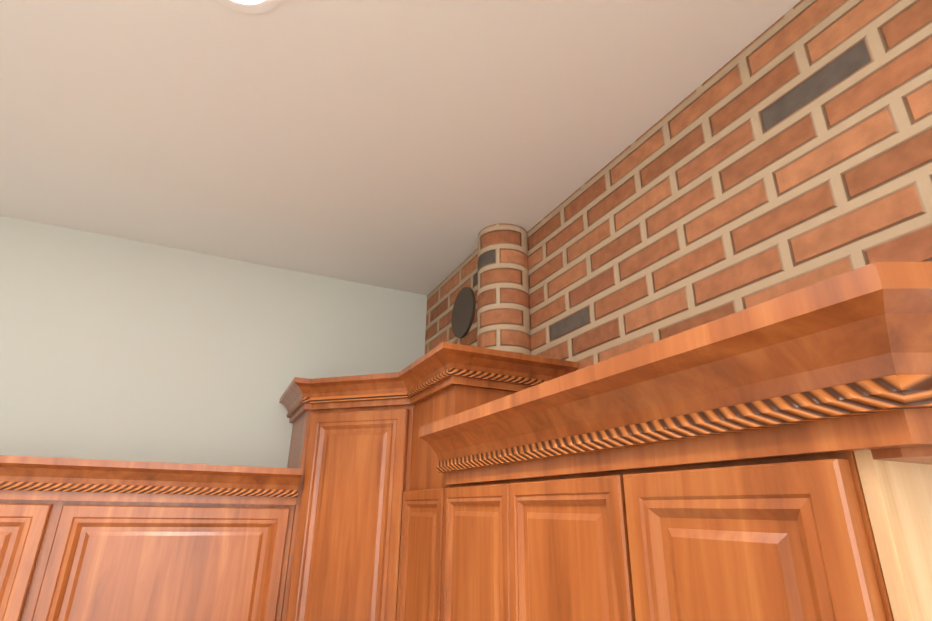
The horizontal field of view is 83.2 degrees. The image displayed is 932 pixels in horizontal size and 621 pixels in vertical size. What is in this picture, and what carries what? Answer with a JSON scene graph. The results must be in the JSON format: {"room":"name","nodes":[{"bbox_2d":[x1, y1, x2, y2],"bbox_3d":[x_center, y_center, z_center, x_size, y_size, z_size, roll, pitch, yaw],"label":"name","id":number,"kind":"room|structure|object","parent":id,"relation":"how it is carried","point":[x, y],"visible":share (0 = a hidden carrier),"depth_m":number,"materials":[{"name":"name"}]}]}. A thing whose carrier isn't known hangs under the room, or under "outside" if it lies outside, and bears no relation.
{"room":"kitchen","nodes":[
{"label":"kitchen","id":0,"kind":"room"},
{"bbox_2d":[0,215,426,467],"bbox_3d":[-1.422,1.163,1.499,3.820,3.050,0.150,10,-23,-23],"label":"wall","id":1,"kind":"structure","parent":0,"point":[115,348],"depth_m":1.94,"materials":[{"name":"grey paint"}]},
{"bbox_2d":[0,455,295,620],"bbox_3d":[-1.159,0.850,1.446,1.210,0.822,0.357,10,-23,-23],"label":"upper cabinet","id":2,"kind":"object","parent":1,"relation":"attached to","point":[81,539],"depth_m":1.45,"materials":[{"name":"brown wood"}]},
{"bbox_2d":[0,0,800,295],"bbox_3d":[-0.270,-1.139,-0.195,3.820,0.080,5.560,10,-23,-23],"label":"ceiling","id":3,"kind":"structure","parent":0,"point":[414,146],"depth_m":1.35,"materials":[{"name":"white paint"}]},
{"bbox_2d":[217,0,280,13],"bbox_3d":[-0.435,-0.640,0.998,0.170,0.006,0.170,10,-23,-23],"label":"recessed light","id":4,"kind":"object","parent":3,"relation":"in","point":[254,6],"visible":1,"depth_m":1.06,"materials":[{"name":"white"}]},
{"bbox_2d":[425,223,530,354],"bbox_3d":[0.007,0.223,2.027,0.184,0.869,0.760,10,-23,-23],"label":"brick chimney","id":5,"kind":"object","parent":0,"point":[491,271],"depth_m":1.82,"materials":[{"name":"brick"}]},
{"bbox_2d":[280,342,571,620],"bbox_3d":[-0.200,0.779,1.618,0.635,1.108,0.924,10,-23,-23],"label":"upper cabinet","id":6,"kind":"object","parent":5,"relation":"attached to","point":[366,451],"depth_m":1.54,"materials":[{"name":"brown wood"}]},
{"bbox_2d":[451,287,475,337],"bbox_3d":[-0.012,0.008,2.041,0.011,0.200,0.200,10,-23,-23],"label":"vent cover","id":7,"kind":"object","parent":5,"relation":"attached to","point":[463,312],"visible":0.94,"depth_m":2.02,"materials":[{"name":"brown"}]},
{"bbox_2d":[527,0,931,370],"bbox_3d":[1.126,0.582,-0.138,0.320,3.050,5.160,10,-23,-23],"label":"wall","id":8,"kind":"structure","parent":0,"point":[790,151],"depth_m":1.06,"materials":[{"name":"orange brick"}]},
{"bbox_2d":[436,365,631,620],"bbox_3d":[0.248,0.479,1.042,0.374,0.526,0.642,10,-23,-23],"label":"upper cabinet","id":9,"kind":"object","parent":8,"relation":"attached to","point":[532,518],"depth_m":0.90,"materials":[{"name":"brown wood"}]},
{"bbox_2d":[608,289,931,620],"bbox_3d":[0.449,0.502,0.569,0.374,0.899,0.316,10,-23,-23],"label":"upper cabinet","id":10,"kind":"object","parent":8,"relation":"attached to","point":[768,459],"depth_m":0.52,"materials":[{"name":"brown wood"}]}
]}

